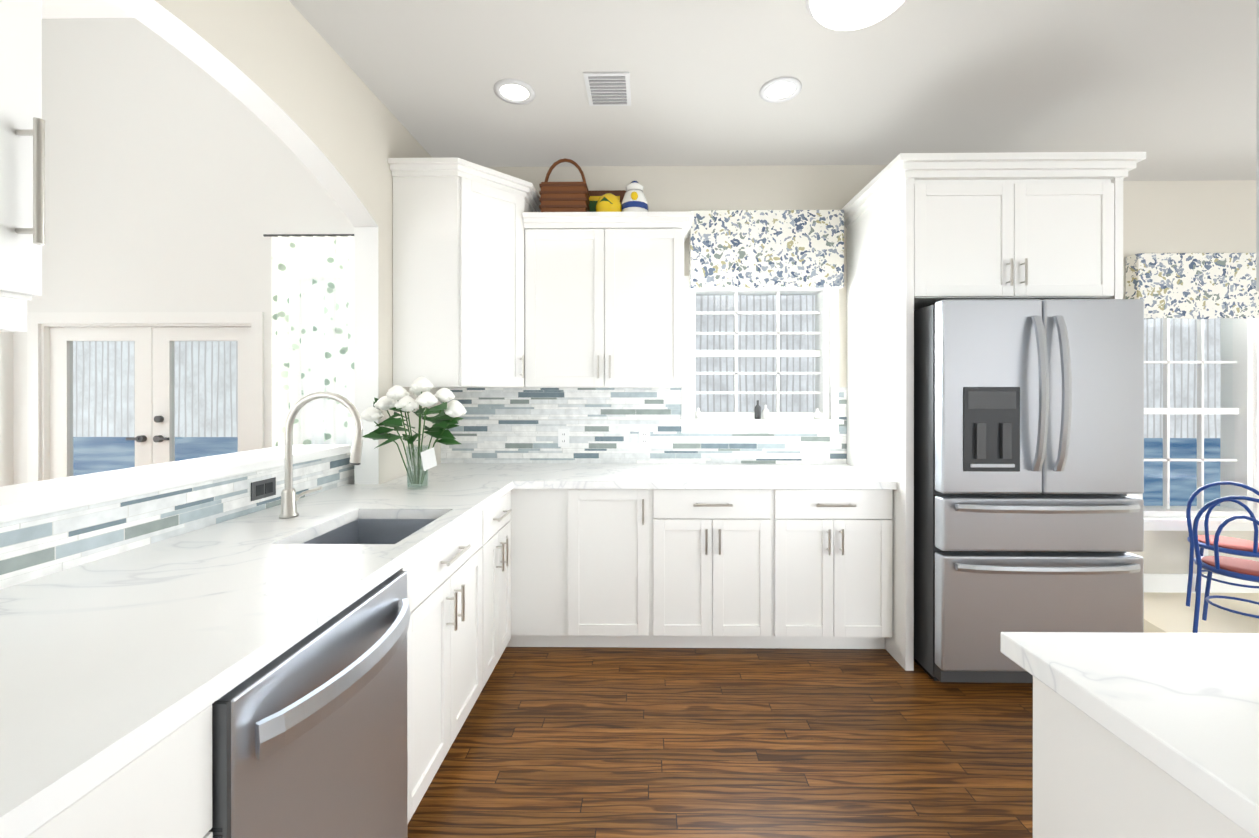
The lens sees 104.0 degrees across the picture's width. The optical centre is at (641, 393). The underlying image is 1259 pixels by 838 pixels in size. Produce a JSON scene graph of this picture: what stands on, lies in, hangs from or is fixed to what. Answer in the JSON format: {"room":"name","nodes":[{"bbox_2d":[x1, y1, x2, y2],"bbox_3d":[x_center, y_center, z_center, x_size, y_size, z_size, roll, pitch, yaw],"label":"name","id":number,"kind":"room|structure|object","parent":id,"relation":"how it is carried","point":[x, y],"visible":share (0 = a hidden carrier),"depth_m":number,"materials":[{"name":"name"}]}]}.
{"room":"kitchen","nodes":[
{"label":"kitchen","id":0,"kind":"room"},
{"bbox_2d":[0,332,12,486],"bbox_3d":[-5.196,-0.829,1.232,0.160,4.400,5.500,0,0,1],"label":"wall","id":1,"kind":"structure","parent":0,"point":[6,408],"depth_m":3.94,"materials":[{"name":"white paint"}]},
{"bbox_2d":[42,0,133,17],"bbox_3d":[-3.816,-3.068,1.213,5.000,0.080,6.100,0,0,1],"label":"ceiling","id":2,"kind":"structure","parent":0,"point":[80,9],"depth_m":3.88,"materials":[{"name":"white paint"}]},
{"bbox_2d":[13,18,353,484],"bbox_3d":[-3.713,-0.832,4.045,4.860,4.400,0.160,0,0,1],"label":"wall","id":3,"kind":"structure","parent":0,"point":[176,180],"depth_m":3.97,"materials":[{"name":"white paint"}]},
{"bbox_2d":[27,312,263,482],"bbox_3d":[-3.988,0.358,4.034,1.910,2.020,0.170,0,0,1],"label":"french door","id":4,"kind":"structure","parent":3,"relation":"attached to","point":[53,336],"depth_m":4.01,"materials":[{"name":"white"}]},
{"bbox_2d":[267,416,271,430],"bbox_3d":[-2.964,0.238,3.953,0.080,0.120,0.007,0,0,1],"label":"wall outlet","id":5,"kind":"object","parent":3,"relation":"attached to","point":[269,418],"depth_m":3.95,"materials":[{"name":"white plastic"}]},
{"bbox_2d":[263,234,353,447],"bbox_3d":[-2.535,-0.066,3.862,0.860,2.369,0.035,0,0,1],"label":"sheer curtain","id":6,"kind":"object","parent":3,"relation":"attached to","point":[313,314],"visible":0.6,"depth_m":3.86,"materials":[{"name":"white fabric"}]},
{"bbox_2d":[110,0,440,483],"bbox_3d":[-1.446,-0.828,1.188,0.260,4.400,5.500,0,0,1],"label":"wall","id":7,"kind":"structure","parent":0,"point":[284,72],"depth_m":2.00,"materials":[{"name":"beige paint"}]},
{"bbox_2d":[0,0,44,311],"bbox_3d":[-1.137,-0.698,0.505,0.366,1.100,0.559,0,0,1],"label":"upper cabinet","id":8,"kind":"object","parent":7,"relation":"attached to","point":[22,181],"depth_m":0.75,"materials":[{"name":"white wood"}]},
{"bbox_2d":[0,448,353,588],"bbox_3d":[-1.518,0.834,1.911,0.098,1.074,2.540,0,0,1],"label":"wall tile","id":9,"kind":"structure","parent":7,"relation":"attached to","point":[34,547],"depth_m":1.43,"materials":[{"name":"tile"}]},
{"bbox_2d":[0,445,350,522],"bbox_3d":[-1.605,0.275,1.516,0.315,0.040,1.850,0,0,1],"label":"sill ledge","id":10,"kind":"object","parent":9,"relation":"on","point":[26,500],"visible":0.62,"depth_m":1.49,"materials":[{"name":"white stone"}]},
{"bbox_2d":[251,477,275,500],"bbox_3d":[-1.465,0.371,1.909,0.008,0.070,0.120,0,0,1],"label":"wall outlet","id":11,"kind":"object","parent":7,"relation":"attached to","point":[265,488],"depth_m":1.90,"materials":[{"name":"black plastic"}]},
{"bbox_2d":[354,227,378,483],"bbox_3d":[-1.371,-0.235,1.638,0.118,1.489,1.600,0,0,1],"label":"trim","id":12,"kind":"structure","parent":7,"relation":"attached to","point":[366,393],"depth_m":2.43,"materials":[{"name":"white"}]},
{"bbox_2d":[487,165,886,386],"bbox_3d":[0.554,-0.046,3.286,3.690,2.830,0.260,0,0,1],"label":"wall","id":13,"kind":"structure","parent":0,"point":[759,187],"depth_m":3.15,"materials":[{"name":"beige paint"}]},
{"bbox_2d":[388,157,693,387],"bbox_3d":[-0.499,-0.620,2.836,1.590,1.170,0.657,0,0,1],"label":"upper cabinet","id":14,"kind":"object","parent":13,"relation":"attached to","point":[501,280],"visible":1,"depth_m":2.78,"materials":[{"name":"white wood"}]},
{"bbox_2d":[558,429,568,446],"bbox_3d":[-0.498,0.284,3.156,0.072,0.116,0.008,0,0,1],"label":"wall outlet","id":15,"kind":"object","parent":13,"relation":"attached to","point":[563,434],"depth_m":3.15,"materials":[{"name":"white plastic"}]},
{"bbox_2d":[441,387,846,463],"bbox_3d":[-0.071,0.204,3.159,2.764,0.490,0.008,0,0,1],"label":"tile backsplash","id":16,"kind":"structure","parent":13,"relation":"attached to","point":[521,425],"depth_m":3.16,"materials":[{"name":"tile"}]},
{"bbox_2d":[639,429,649,446],"bbox_3d":[0.020,0.284,3.150,0.072,0.116,0.008,0,0,1],"label":"wall outlet","id":17,"kind":"object","parent":13,"relation":"attached to","point":[644,434],"depth_m":3.15,"materials":[{"name":"white plastic"}]},
{"bbox_2d":[678,276,843,432],"bbox_3d":[0.758,-0.248,3.208,1.040,1.005,0.210,0,0,1],"label":"window","id":18,"kind":"structure","parent":13,"relation":"in","point":[825,353],"depth_m":3.16,"materials":[{"name":"white"}]},
{"bbox_2d":[695,408,701,418],"bbox_3d":[0.367,0.128,3.158,0.044,0.070,0.042,0,0,1],"label":"bottle","id":19,"kind":"object","parent":18,"relation":"on","point":[698,414],"depth_m":3.14,"materials":[{"name":"white ceramic"}]},
{"bbox_2d":[814,408,820,418],"bbox_3d":[1.127,0.128,3.149,0.044,0.070,0.042,0,0,1],"label":"bottle","id":20,"kind":"object","parent":18,"relation":"on","point":[817,414],"depth_m":3.14,"materials":[{"name":"white ceramic"}]},
{"bbox_2d":[689,210,843,289],"bbox_3d":[0.779,-0.891,3.081,0.945,0.480,0.098,0,0,1],"label":"valance","id":21,"kind":"object","parent":13,"relation":"attached to","point":[763,248],"visible":0.98,"depth_m":3.04,"materials":[{"name":"multicoloured fabric"}]},
{"bbox_2d":[408,647,1032,837],"bbox_3d":[-0.416,1.402,1.179,11.800,0.060,6.100,0,0,1],"label":"floor","id":22,"kind":"structure","parent":0,"point":[587,742],"depth_m":1.89,"materials":[{"name":"brown wood"}]},
{"bbox_2d":[12,679,247,837],"bbox_3d":[-0.997,0.933,0.505,0.646,0.878,0.612,0,0,1],"label":"base cabinet","id":23,"kind":"object","parent":22,"relation":"on","point":[189,780],"depth_m":0.73,"materials":[{"name":"white wood"}]},
{"bbox_2d":[240,551,427,837],"bbox_3d":[-0.990,0.932,1.136,0.646,0.878,0.667,0,0,1],"label":"dishwasher","id":24,"kind":"object","parent":22,"relation":"on","point":[324,663],"depth_m":1.10,"materials":[{"name":"silver metal"}]},
{"bbox_2d":[0,463,535,837],"bbox_3d":[-0.995,0.477,1.152,0.636,0.052,4.037,0,0,1],"label":"countertop","id":25,"kind":"structure","parent":24,"relation":"on","point":[89,672],"depth_m":0.95,"materials":[{"name":"white stone"}]},
{"bbox_2d":[279,392,362,518],"bbox_3d":[-1.168,0.222,1.812,0.302,0.456,0.090,0,0,1],"label":"faucet","id":26,"kind":"object","parent":25,"relation":"on","point":[289,497],"visible":1,"depth_m":1.79,"materials":[{"name":"silver metal"}]},
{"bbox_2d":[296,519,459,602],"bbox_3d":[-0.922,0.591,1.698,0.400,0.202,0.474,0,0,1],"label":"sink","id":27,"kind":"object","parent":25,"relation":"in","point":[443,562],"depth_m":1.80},
{"bbox_2d":[360,377,466,489],"bbox_3d":[-1.064,0.185,2.323,0.484,0.528,0.350,0,0,1],"label":"flower vase","id":28,"kind":"object","parent":25,"relation":"on","point":[397,398],"visible":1,"depth_m":2.29,"materials":[{"name":"clear glass"}]},
{"bbox_2d":[308,487,515,707],"bbox_3d":[-0.987,0.931,2.248,0.626,0.878,0.567,0,0,1],"label":"base cabinet","id":29,"kind":"object","parent":22,"relation":"on","point":[488,539],"depth_m":2.20,"materials":[{"name":"white wood"}]},
{"bbox_2d":[424,583,471,786],"bbox_3d":[-0.993,1.071,1.737,0.626,0.599,0.605,0,0,1],"label":"base cabinet","id":30,"kind":"object","parent":22,"relation":"on","point":[448,615],"depth_m":1.72,"materials":[{"name":"white wood"}]},
{"bbox_2d":[516,491,579,646],"bbox_3d":[-0.503,0.930,2.862,0.365,0.878,0.607,0,0,1],"label":"base cabinet","id":31,"kind":"object","parent":22,"relation":"on","point":[547,522],"depth_m":2.58,"materials":[{"name":"white wood"}]},
{"bbox_2d":[580,491,667,647],"bbox_3d":[-0.128,0.930,2.858,0.502,0.878,0.607,0,0,1],"label":"base cabinet","id":32,"kind":"object","parent":22,"relation":"on","point":[624,534],"depth_m":2.56,"materials":[{"name":"white wood"}]},
{"bbox_2d":[668,491,787,647],"bbox_3d":[0.369,0.930,2.852,0.769,0.878,0.607,0,0,1],"label":"base cabinet","id":33,"kind":"object","parent":22,"relation":"on","point":[728,550],"depth_m":2.55,"materials":[{"name":"white wood"}]},
{"bbox_2d":[512,463,895,490],"bbox_3d":[0.325,0.469,2.837,1.964,0.040,0.636,0,0,1],"label":"countertop","id":34,"kind":"structure","parent":33,"relation":"on","point":[545,476],"depth_m":2.60,"materials":[{"name":"white stone"}]},
{"bbox_2d":[788,487,896,648],"bbox_3d":[0.963,0.930,2.845,0.688,0.878,0.607,0,0,1],"label":"base cabinet","id":35,"kind":"object","parent":22,"relation":"on","point":[840,543],"depth_m":2.54,"materials":[{"name":"white wood"}]},
{"bbox_2d":[841,152,1145,670],"bbox_3d":[1.839,0.105,2.752,1.171,2.528,0.772,0,0,1],"label":"surround","id":36,"kind":"object","parent":22,"relation":"on","point":[925,229],"visible":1,"depth_m":2.43,"materials":[{"name":"white wood"}]},
{"bbox_2d":[914,299,1143,682],"bbox_3d":[1.835,0.469,2.626,0.912,1.799,0.930,0,0,1],"label":"fridge","id":37,"kind":"object","parent":22,"relation":"on","point":[1028,451],"visible":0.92,"depth_m":2.24,"materials":[{"name":"grey metal"}]},
{"bbox_2d":[1033,680,1248,837],"bbox_3d":[0.986,0.933,0.004,0.561,0.878,1.785,0,0,1],"label":"base cabinet","id":38,"kind":"object","parent":22,"relation":"on","point":[1087,784],"depth_m":0.77,"materials":[{"name":"white wood"}]},
{"bbox_2d":[1001,632,1258,837],"bbox_3d":[0.969,0.472,0.021,0.596,0.040,1.820,0,0,1],"label":"countertop","id":39,"kind":"structure","parent":38,"relation":"on","point":[1187,704],"depth_m":0.74,"materials":[{"name":"white stone"}]},
{"bbox_2d":[289,0,1256,180],"bbox_3d":[2.084,-1.498,1.146,6.800,0.080,6.100,0,0,1],"label":"ceiling","id":40,"kind":"structure","parent":0,"point":[1169,87],"depth_m":2.28,"materials":[{"name":"grey paint"}]},
{"bbox_2d":[494,79,534,104],"bbox_3d":[-0.612,-1.455,2.378,0.195,0.008,0.195,0,0,-5],"label":"recessed light","id":41,"kind":"object","parent":40,"relation":"in","point":[513,91],"depth_m":2.37,"materials":[{"name":"white"}]},
{"bbox_2d":[583,72,630,105],"bbox_3d":[-0.157,-1.453,2.357,0.210,0.012,0.250,0,0,1],"label":"air vent","id":42,"kind":"object","parent":40,"relation":"in","point":[607,88],"depth_m":2.33,"materials":[{"name":"grey metal"}]},
{"bbox_2d":[759,77,801,102],"bbox_3d":[0.668,-1.455,2.363,0.195,0.008,0.195,0,0,-5],"label":"recessed light","id":43,"kind":"object","parent":40,"relation":"in","point":[781,89],"depth_m":2.36,"materials":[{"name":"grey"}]},
{"bbox_2d":[806,0,903,30],"bbox_3d":[0.781,-1.408,1.741,0.378,0.100,0.378,0,0,-44],"label":"ceiling fixture","id":44,"kind":"object","parent":40,"relation":"attached to","point":[844,15],"depth_m":1.77,"materials":[{"name":"white glass"}]},
{"bbox_2d":[1123,180,1258,592],"bbox_3d":[3.886,-0.046,3.450,2.970,2.830,0.175,0,0,1],"label":"wall","id":45,"kind":"structure","parent":0,"point":[1189,216],"depth_m":3.38,"materials":[{"name":"beige paint"}]},
{"bbox_2d":[1126,253,1258,319],"bbox_3d":[3.804,-0.711,3.306,0.990,0.440,0.098,0,0,1],"label":"valance","id":46,"kind":"object","parent":45,"relation":"attached to","point":[1199,286],"visible":0.98,"depth_m":3.27,"materials":[{"name":"multicoloured fabric"}]},
{"bbox_2d":[1127,318,1258,530],"bbox_3d":[3.806,0.129,3.433,0.990,1.620,0.210,0,0,1],"label":"window","id":47,"kind":"structure","parent":45,"relation":"in","point":[1235,412],"depth_m":3.44,"materials":[{"name":"white wood"}]},
{"bbox_2d":[1199,547,1207,555],"bbox_3d":[3.855,1.072,3.375,0.070,0.115,0.005,0,0,1],"label":"wall outlet","id":48,"kind":"object","parent":45,"relation":"attached to","point":[1205,553],"depth_m":3.37,"materials":[{"name":"white plastic"}]},
{"bbox_2d":[1144,592,1258,632],"bbox_3d":[4.101,1.366,2.626,2.600,0.006,2.600,0,0,1],"label":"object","id":49,"kind":"structure","parent":0,"point":[1168,613],"depth_m":3.03,"materials":[{"name":"beige carpet"}]},
{"bbox_2d":[1186,482,1258,606],"bbox_3d":[3.716,0.941,3.092,0.420,0.817,0.381,0,0,-37],"label":"chair","id":50,"kind":"object","parent":49,"relation":"on","point":[1237,546],"visible":0.67,"depth_m":3.06,"materials":[{"name":"blue metal"}]},
{"bbox_2d":[1192,496,1258,632],"bbox_3d":[3.291,0.941,2.676,0.420,0.817,0.381,0,0,-37],"label":"chair","id":51,"kind":"object","parent":49,"relation":"on","point":[1240,568],"visible":0.98,"depth_m":2.69,"materials":[{"name":"blue metal"}]},
{"bbox_3d":[1.346,-0.042,-0.369,0.160,2.830,2.450,0,0,1],"label":"wall","id":52,"kind":"structure","parent":0,"visible":0},
{"bbox_2d":[1256,0,1258,290],"bbox_3d":[1.086,-0.698,0.439,0.374,1.100,0.559,0,0,1],"label":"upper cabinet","id":53,"kind":"object","parent":52,"relation":"attached to","point":[1257,229],"visible":1,"depth_m":0.71,"materials":[{"name":"white wood"}]},
{"label":"outside","id":54,"kind":"structure","parent":0,"visible":0},
{"bbox_2d":[73,295,1220,505],"bbox_3d":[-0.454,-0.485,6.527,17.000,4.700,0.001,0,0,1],"label":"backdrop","id":55,"kind":"structure","parent":54,"point":[1151,444],"depth_m":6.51,"materials":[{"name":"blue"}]}
]}

